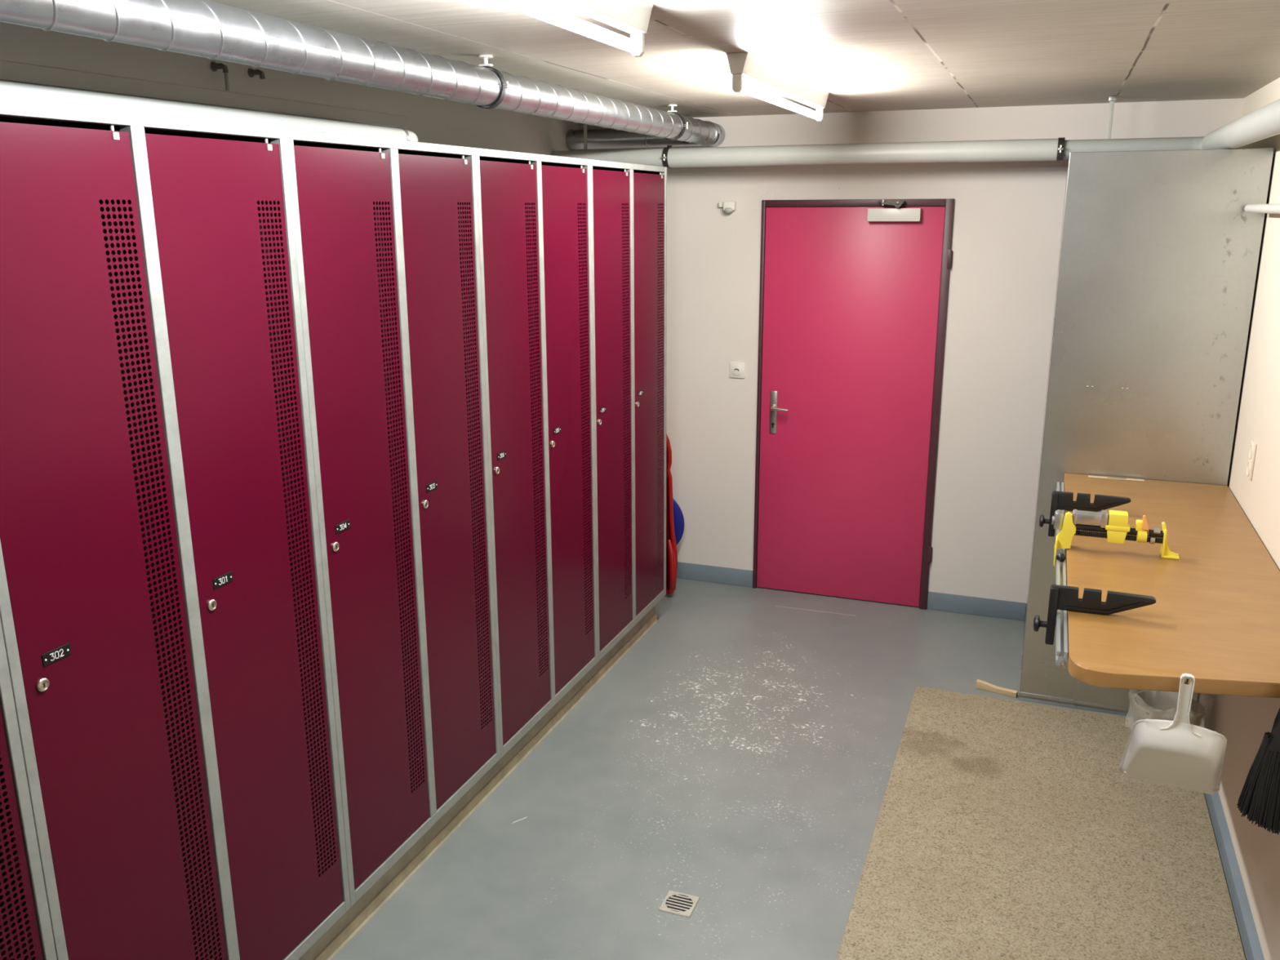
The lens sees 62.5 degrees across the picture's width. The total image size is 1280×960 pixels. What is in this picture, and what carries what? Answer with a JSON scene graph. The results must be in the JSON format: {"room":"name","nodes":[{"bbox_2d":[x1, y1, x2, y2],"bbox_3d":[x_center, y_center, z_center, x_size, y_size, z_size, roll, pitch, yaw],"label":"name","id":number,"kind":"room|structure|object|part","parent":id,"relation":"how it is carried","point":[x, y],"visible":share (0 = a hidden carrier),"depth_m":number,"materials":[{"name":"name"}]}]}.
{"room":"locker room","nodes":[
{"label":"locker room","id":0,"kind":"room"},
{"bbox_2d":[0,22,578,155],"bbox_3d":[-1.590,0.106,2.785,0.120,2.462,7.057,5,15,20],"label":"wall","id":1,"kind":"structure","parent":0,"point":[433,120],"depth_m":3.48,"materials":[{"name":"grey paint"}]},
{"bbox_2d":[0,60,407,128],"bbox_3d":[-1.823,-0.771,1.729,0.025,0.044,5.149,5,15,20],"label":"cable trunking","id":2,"kind":"object","parent":1,"relation":"attached to","point":[15,72],"visible":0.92,"depth_m":3.00,"materials":[{"name":"grey paint"}]},
{"bbox_2d":[0,80,417,142],"bbox_3d":[-1.743,-0.638,1.574,0.305,0.072,4.864,5,15,20],"label":"pipe","id":3,"kind":"object","parent":1,"relation":"attached to","point":[9,91],"visible":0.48,"depth_m":2.67,"materials":[{"name":"metal"}]},
{"bbox_2d":[210,61,229,90],"bbox_3d":[-1.245,-1.202,3.141,0.051,0.082,0.028,5,15,20],"label":"wall bracket","id":4,"kind":"object","parent":1,"relation":"attached to","point":[214,66],"visible":1,"depth_m":3.13,"materials":[{"name":"black metal"}]},
{"bbox_3d":[-1.245,-1.226,3.135,0.051,0.034,0.028,5,15,20],"label":"arm","id":5,"kind":"part","parent":4,"relation":"part of"},
{"bbox_2d":[247,67,265,79],"bbox_3d":[-1.188,-1.263,3.280,0.051,0.034,0.028,5,15,20],"label":"wall bracket","id":6,"kind":"object","parent":1,"relation":"attached to","point":[251,73],"visible":1,"depth_m":3.27,"materials":[{"name":"black metal"}]},
{"bbox_2d":[207,0,1279,117],"bbox_3d":[-0.100,-1.008,1.908,3.320,0.120,7.057,5,15,20],"label":"ceiling","id":7,"kind":"structure","parent":0,"point":[868,55],"depth_m":2.97,"materials":[{"name":"paint"}]},
{"bbox_2d":[476,54,511,108],"bbox_3d":[-0.449,-1.186,3.146,0.137,0.149,0.044,5,15,20],"label":"hanger","id":8,"kind":"object","parent":7,"relation":"hanging from","point":[505,86],"visible":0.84,"depth_m":3.13,"materials":[{"name":"silver metal"}]},
{"bbox_3d":[-0.458,-1.244,3.134,0.044,0.030,0.044,5,15,20],"label":"hanger rod","id":9,"kind":"part","parent":8,"relation":"part of","materials":[{"name":"white metal"}]},
{"bbox_2d":[487,0,653,57],"bbox_3d":[-0.218,-0.870,1.834,0.070,0.107,1.215,5,15,20],"label":"fluorescent light","id":10,"kind":"object","parent":7,"relation":"attached to","point":[631,16],"visible":1,"depth_m":2.16,"materials":[{"name":"white plastic"}]},
{"bbox_2d":[583,124,587,150],"bbox_3d":[-0.270,-1.712,5.211,0.028,0.160,0.030,5,15,20],"label":"strap","id":11,"kind":"object","parent":7,"relation":"hanging from","point":[584,125],"visible":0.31,"depth_m":5.21,"materials":[{"name":"grey paint"}]},
{"bbox_2d":[665,104,689,140],"bbox_3d":[0.151,-1.579,4.665,0.137,0.149,0.044,5,15,20],"label":"hanger","id":12,"kind":"object","parent":7,"relation":"hanging from","point":[672,106],"visible":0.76,"depth_m":4.65,"materials":[{"name":"silver metal"}]},
{"bbox_2d":[0,0,724,151],"bbox_3d":[-1.096,-0.944,2.290,0.816,0.120,6.778,5,15,19],"label":"spiral duct","id":13,"kind":"object","parent":12,"relation":"hanging from","point":[211,30],"visible":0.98,"depth_m":2.44,"materials":[{"name":"silver metal"}]},
{"bbox_3d":[0.142,-1.637,4.653,0.044,0.030,0.044,5,15,20],"label":"hanger rod","id":14,"kind":"part","parent":12,"relation":"part of","materials":[{"name":"white metal"}]},
{"bbox_2d":[725,52,829,121],"bbox_3d":[0.502,-1.342,3.656,0.070,0.107,1.215,5,15,20],"label":"fluorescent light","id":15,"kind":"object","parent":7,"relation":"attached to","point":[747,66],"visible":1,"depth_m":3.45,"materials":[{"name":"white plastic"}]},
{"bbox_2d":[1106,96,1116,138],"bbox_3d":[1.954,-1.505,4.385,0.028,0.167,0.030,5,15,20],"label":"strap","id":16,"kind":"object","parent":7,"relation":"hanging from","point":[1111,99],"visible":1,"depth_m":4.38,"materials":[{"name":"metal"}]},
{"bbox_2d":[551,98,1279,167],"bbox_3d":[-0.188,-0.726,1.870,2.988,0.098,6.535,5,15,20],"label":"insulated pipe","id":17,"kind":"object","parent":16,"relation":"hanging from","point":[1262,123],"visible":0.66,"depth_m":4.63,"materials":[{"name":"metal"}]},
{"bbox_2d":[662,145,671,168],"bbox_3d":[0.137,-1.556,5.083,0.035,0.105,0.111,5,15,20],"label":"clamp","id":18,"kind":"object","parent":17,"relation":"on","point":[664,154],"visible":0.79,"depth_m":5.05,"materials":[{"name":"metal"}]},
{"bbox_2d":[1056,137,1065,161],"bbox_3d":[1.783,-1.401,4.473,0.026,0.096,0.111,5,15,20],"label":"clamp","id":19,"kind":"object","parent":17,"relation":"on","point":[1060,148],"visible":0.95,"depth_m":4.44,"materials":[{"name":"metal"}]},
{"bbox_2d":[331,577,1247,959],"bbox_3d":[-0.090,1.493,2.552,3.320,0.120,7.057,5,15,20],"label":"floor","id":20,"kind":"structure","parent":0,"point":[739,757],"depth_m":3.76,"materials":[{"name":"paint"}]},
{"bbox_2d":[0,617,57,959],"bbox_3d":[-1.503,0.475,1.577,0.502,2.053,0.868,5,15,20],"label":"tall cabinet","id":21,"kind":"object","parent":20,"relation":"on","point":[26,933],"visible":1,"depth_m":1.93,"materials":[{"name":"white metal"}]},
{"bbox_3d":[-1.206,0.443,1.689,0.018,1.980,0.389,5,15,20],"label":"door","id":22,"kind":"part","parent":21,"relation":"part of","materials":[{"name":"red paint"}]},
{"bbox_2d":[0,99,351,959],"bbox_3d":[-1.192,0.271,2.363,0.502,2.053,0.868,5,15,20],"label":"tall cabinet","id":23,"kind":"object","parent":20,"relation":"on","point":[163,615],"visible":1,"depth_m":2.18,"materials":[{"name":"red metal"}]},
{"bbox_3d":[-1.083,0.325,1.961,0.003,0.024,0.059,5,15,20],"label":"number plate","id":24,"kind":"part","parent":23,"relation":"part of","materials":[{"name":"black plastic"}]},
{"bbox_3d":[-1.049,0.340,2.087,0.018,1.980,0.389,5,15,20],"label":"door","id":25,"kind":"part","parent":23,"relation":"part of","materials":[{"name":"red paint"}]},
{"bbox_3d":[-0.929,0.223,2.352,0.003,0.024,0.059,5,15,20],"label":"number plate","id":26,"kind":"part","parent":23,"relation":"part of","materials":[{"name":"black plastic"}]},
{"bbox_3d":[-0.896,0.240,2.475,0.018,1.980,0.389,5,15,20],"label":"door","id":27,"kind":"part","parent":23,"relation":"part of","materials":[{"name":"red paint"}]},
{"bbox_2d":[285,128,500,906],"bbox_3d":[-0.882,0.068,3.149,0.502,2.053,0.868,5,15,20],"label":"tall cabinet","id":28,"kind":"object","parent":20,"relation":"on","point":[386,230],"visible":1,"depth_m":2.99,"materials":[{"name":"red metal"}]},
{"bbox_3d":[-0.773,0.121,2.747,0.003,0.024,0.059,5,15,20],"label":"number plate","id":29,"kind":"part","parent":28,"relation":"part of","materials":[{"name":"black plastic"}]},
{"bbox_3d":[-0.738,0.136,2.873,0.018,1.980,0.389,5,15,20],"label":"door","id":30,"kind":"part","parent":28,"relation":"part of","materials":[{"name":"red paint"}]},
{"bbox_3d":[-0.618,0.020,3.138,0.003,0.024,0.059,5,15,20],"label":"number plate","id":31,"kind":"part","parent":28,"relation":"part of","materials":[{"name":"white plastic"}]},
{"bbox_3d":[-0.585,0.036,3.261,0.018,1.980,0.389,5,15,20],"label":"door","id":32,"kind":"part","parent":28,"relation":"part of","materials":[{"name":"red paint"}]},
{"bbox_2d":[297,606,657,959],"bbox_3d":[-0.893,1.133,3.424,0.434,0.147,4.336,5,15,20],"label":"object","id":33,"kind":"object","parent":20,"relation":"on","point":[352,921],"depth_m":3.57,"materials":[{"name":"beige wood"}]},
{"bbox_2d":[475,147,597,758],"bbox_3d":[-0.571,-0.136,3.935,0.502,2.053,0.868,5,15,20],"label":"tall cabinet","id":34,"kind":"object","parent":20,"relation":"on","point":[534,210],"visible":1,"depth_m":3.79,"materials":[{"name":"red metal"}]},
{"bbox_3d":[-0.462,-0.083,3.532,0.003,0.024,0.059,5,15,20],"label":"number plate","id":35,"kind":"part","parent":34,"relation":"part of","materials":[{"name":"white plastic"}]},
{"bbox_3d":[-0.428,-0.067,3.659,0.018,1.980,0.389,5,15,20],"label":"door","id":36,"kind":"part","parent":34,"relation":"part of","materials":[{"name":"red paint"}]},
{"bbox_3d":[-0.307,-0.184,3.924,0.003,0.024,0.059,5,15,20],"label":"number plate","id":37,"kind":"part","parent":34,"relation":"part of","materials":[{"name":"white plastic"}]},
{"bbox_3d":[-0.275,-0.168,4.047,0.018,1.980,0.389,5,15,20],"label":"door","id":38,"kind":"part","parent":34,"relation":"part of","materials":[{"name":"red paint"}]},
{"bbox_2d":[590,159,666,662],"bbox_3d":[-0.261,-0.340,4.721,0.502,2.053,0.868,5,15,20],"label":"tall cabinet","id":39,"kind":"object","parent":20,"relation":"on","point":[628,201],"visible":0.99,"depth_m":4.59,"materials":[{"name":"red metal"}]},
{"bbox_3d":[-0.151,-0.286,4.318,0.003,0.024,0.059,5,15,20],"label":"number plate","id":40,"kind":"part","parent":39,"relation":"part of","materials":[{"name":"white plastic"}]},
{"bbox_3d":[-0.117,-0.271,4.445,0.018,1.980,0.389,5,15,20],"label":"door","id":41,"kind":"part","parent":39,"relation":"part of","materials":[{"name":"red paint"}]},
{"bbox_3d":[0.003,-0.388,4.710,0.003,0.024,0.059,5,15,20],"label":"number plate","id":42,"kind":"part","parent":39,"relation":"part of","materials":[{"name":"white plastic"}]},
{"bbox_3d":[0.036,-0.371,4.832,0.018,1.980,0.389,5,15,20],"label":"door","id":43,"kind":"part","parent":39,"relation":"part of","materials":[{"name":"red paint"}]},
{"bbox_2d":[666,433,677,595],"bbox_3d":[-0.057,0.127,5.646,0.571,0.963,0.154,5,15,20],"label":"sled","id":44,"kind":"object","parent":20,"relation":"on","point":[671,546],"visible":0.16,"depth_m":5.56,"materials":[{"name":"plastic"}]},
{"bbox_2d":[672,497,684,544],"bbox_3d":[0.064,0.298,5.825,0.380,0.524,0.062,5,15,20],"label":"saucer","id":45,"kind":"object","parent":44,"relation":"on","point":[678,519],"visible":0.15,"depth_m":5.75,"materials":[{"name":"plastic"}]},
{"bbox_2d":[657,890,700,917],"bbox_3d":[0.118,1.270,3.166,0.101,0.003,0.101,5,15,20],"label":"floor drain","id":46,"kind":"object","parent":20,"relation":"on","point":[683,904],"visible":1,"depth_m":3.16,"materials":[{"name":"metal"}]},
{"bbox_2d":[975,679,1017,697],"bbox_3d":[1.533,0.895,4.535,0.170,0.034,0.024,9,17,32],"label":"wedge","id":47,"kind":"object","parent":20,"relation":"on","point":[980,684],"visible":1,"depth_m":4.53,"materials":[{"name":"brown wood"}]},
{"bbox_2d":[835,686,1245,959],"bbox_3d":[0.827,1.510,2.210,1.058,0.008,4.846,5,15,20],"label":"carpet runner","id":48,"kind":"object","parent":20,"relation":"on","point":[1005,829],"visible":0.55,"depth_m":3.39,"materials":[{"name":"beige carpet"}]},
{"bbox_2d":[1133,689,1204,726],"bbox_3d":[1.964,0.914,3.940,0.292,0.272,0.292,5,15,20],"label":"waste bin","id":49,"kind":"object","parent":48,"relation":"on","point":[1155,704],"visible":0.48,"depth_m":4.01,"materials":[{"name":"beige plastic"}]},
{"bbox_2d":[578,97,1243,613],"bbox_3d":[1.144,-0.570,5.366,3.080,2.462,0.120,5,15,20],"label":"wall","id":50,"kind":"structure","parent":0,"point":[1008,215],"depth_m":5.19,"materials":[{"name":"paint"}]},
{"bbox_2d":[718,201,736,213],"bbox_3d":[0.438,-1.377,5.332,0.090,0.056,0.066,5,15,20],"label":"sensor","id":51,"kind":"object","parent":50,"relation":"attached to","point":[728,206],"visible":1,"depth_m":5.31,"materials":[{"name":"white plastic"}]},
{"bbox_2d":[729,361,745,377],"bbox_3d":[0.509,-0.576,5.539,0.082,0.082,0.016,5,15,20],"label":"light switch","id":52,"kind":"object","parent":50,"relation":"attached to","point":[736,370],"visible":1,"depth_m":5.54,"materials":[{"name":"white plastic"}]},
{"bbox_2d":[676,561,1026,621],"bbox_3d":[0.813,0.561,5.720,2.408,0.096,0.006,5,15,20],"label":"baseboard","id":53,"kind":"structure","parent":50,"relation":"attached to","point":[996,608],"depth_m":5.44,"materials":[{"name":"blue paint"}]},
{"bbox_2d":[752,198,954,609],"bbox_3d":[1.051,-0.364,5.373,0.936,2.058,0.149,5,15,20],"label":"door","id":54,"kind":"structure","parent":50,"relation":"in","point":[853,298],"depth_m":5.36,"materials":[{"name":"red paint"}]},
{"bbox_3d":[0.698,-0.355,5.522,0.038,0.226,0.008,5,15,20],"label":"handle plate","id":55,"kind":"part","parent":54,"relation":"part of","materials":[{"name":"metal"}]},
{"bbox_3d":[0.720,-0.370,5.475,0.104,0.032,0.055,5,15,20],"label":"lever","id":56,"kind":"part","parent":54,"relation":"part of","materials":[{"name":"silver metal"}]},
{"bbox_3d":[1.199,-1.312,5.032,0.123,0.034,0.059,5,15,20],"label":"closer arm","id":57,"kind":"part","parent":54,"relation":"part of","materials":[{"name":"metal"}]},
{"bbox_2d":[1195,77,1279,959],"bbox_3d":[1.399,0.379,1.675,0.120,2.462,7.057,5,15,20],"label":"wall","id":58,"kind":"structure","parent":0,"point":[1244,722],"depth_m":3.47,"materials":[{"name":"beige paint"}]},
{"bbox_2d":[1017,147,1274,723],"bbox_3d":[2.074,-0.224,4.500,0.667,2.215,0.940,5,15,20],"label":"metal panel","id":59,"kind":"object","parent":58,"relation":"attached to","point":[1159,250],"depth_m":3.96,"materials":[{"name":"silver metal"}]},
{"bbox_2d":[1055,473,1279,697],"bbox_3d":[1.588,0.242,3.210,0.604,0.061,1.960,5,15,20],"label":"workbench","id":60,"kind":"object","parent":58,"relation":"attached to","point":[1214,618],"depth_m":2.85,"materials":[{"name":"brown wood"}]},
{"bbox_3d":[1.271,0.234,3.188,0.027,0.027,0.027,5,15,20],"label":"ball knob","id":61,"kind":"part","parent":60,"relation":"part of","materials":[{"name":"black plastic"}]},
{"bbox_3d":[1.322,0.228,3.318,0.024,0.036,1.725,5,15,20],"label":"clamp rail","id":62,"kind":"part","parent":60,"relation":"part of","materials":[{"name":"metal"}]},
{"bbox_2d":[1039,490,1130,536],"bbox_3d":[1.539,0.126,3.662,0.283,0.160,0.045,5,15,20],"label":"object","id":63,"kind":"object","parent":60,"relation":"attached to","point":[1063,500],"visible":0.97,"depth_m":3.65,"materials":[{"name":"black plastic"}]},
{"bbox_3d":[1.422,0.144,3.713,0.033,0.044,0.045,5,15,20],"label":"screw knob","id":64,"kind":"part","parent":63,"relation":"part of","materials":[{"name":"black plastic"}]},
{"bbox_3d":[1.555,0.128,3.656,0.250,0.160,0.022,5,15,20],"label":"arm","id":65,"kind":"part","parent":63,"relation":"part of","materials":[{"name":"black plastic"}]},
{"bbox_2d":[1033,584,1155,644],"bbox_3d":[1.178,0.363,2.749,0.283,0.160,0.045,5,15,20],"label":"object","id":66,"kind":"object","parent":60,"relation":"attached to","point":[1064,597],"visible":1,"depth_m":2.74,"materials":[{"name":"black plastic"}]},
{"bbox_3d":[1.061,0.381,2.800,0.033,0.044,0.045,5,15,20],"label":"screw knob","id":67,"kind":"part","parent":66,"relation":"part of","materials":[{"name":"black plastic"}]},
{"bbox_3d":[1.194,0.364,2.743,0.250,0.160,0.022,5,15,20],"label":"arm","id":68,"kind":"part","parent":66,"relation":"part of","materials":[{"name":"black plastic"}]},
{"bbox_2d":[1051,509,1179,566],"bbox_3d":[1.444,0.187,3.215,0.364,0.177,0.074,5,15,20],"label":"vise","id":69,"kind":"object","parent":60,"relation":"on","point":[1116,526],"visible":1,"depth_m":3.21,"materials":[{"name":"yellow plastic"}]},
{"bbox_3d":[1.847,-0.007,4.095,0.200,0.002,0.028,5,15,19],"label":"plastic strip","id":70,"kind":"part","parent":60,"relation":"part of","materials":[{"name":"plastic"}]},
{"bbox_2d":[1118,673,1226,795],"bbox_3d":[1.255,0.591,2.466,0.224,0.387,0.231,7,16,25],"label":"dustpan","id":71,"kind":"object","parent":60,"relation":"hanging from","point":[1177,753],"visible":1,"depth_m":2.40,"materials":[{"name":"white plastic"}]},
{"bbox_3d":[1.210,0.497,2.346,0.082,0.145,0.012,7,21,25],"label":"handle","id":72,"kind":"part","parent":71,"relation":"part of","materials":[{"name":"white plastic"}]},
{"bbox_2d":[1189,716,1264,959],"bbox_3d":[1.166,1.654,1.573,0.028,0.046,5.870,5,15,20],"label":"baseboard","id":73,"kind":"structure","parent":58,"relation":"attached to","point":[1253,949],"depth_m":3.21,"materials":[{"name":"blue paint"}]},
{"bbox_2d":[1246,440,1257,479],"bbox_3d":[2.087,-0.068,3.606,0.011,0.124,0.066,5,15,20],"label":"wall socket","id":74,"kind":"object","parent":58,"relation":"attached to","point":[1252,450],"visible":1,"depth_m":3.59,"materials":[{"name":"beige paint"}]},
{"bbox_2d":[1237,707,1279,834],"bbox_3d":[1.445,0.610,2.328,0.192,0.365,0.062,5,15,20],"label":"brush","id":75,"kind":"object","parent":58,"relation":"hanging from","point":[1259,799],"visible":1,"depth_m":2.35,"materials":[{"name":"black plastic"}]},
{"bbox_3d":[1.440,0.517,2.304,0.124,0.172,0.030,5,15,20],"label":"brush handle","id":76,"kind":"part","parent":75,"relation":"part of","materials":[{"name":"black plastic"}]},
{"bbox_2d":[1244,204,1279,213],"bbox_3d":[1.275,-0.368,1.448,0.082,0.029,5.000,5,15,20],"label":"conduit","id":77,"kind":"object","parent":58,"relation":"attached to","point":[1250,208],"visible":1,"depth_m":3.39,"materials":[{"name":"plastic"}]}
]}

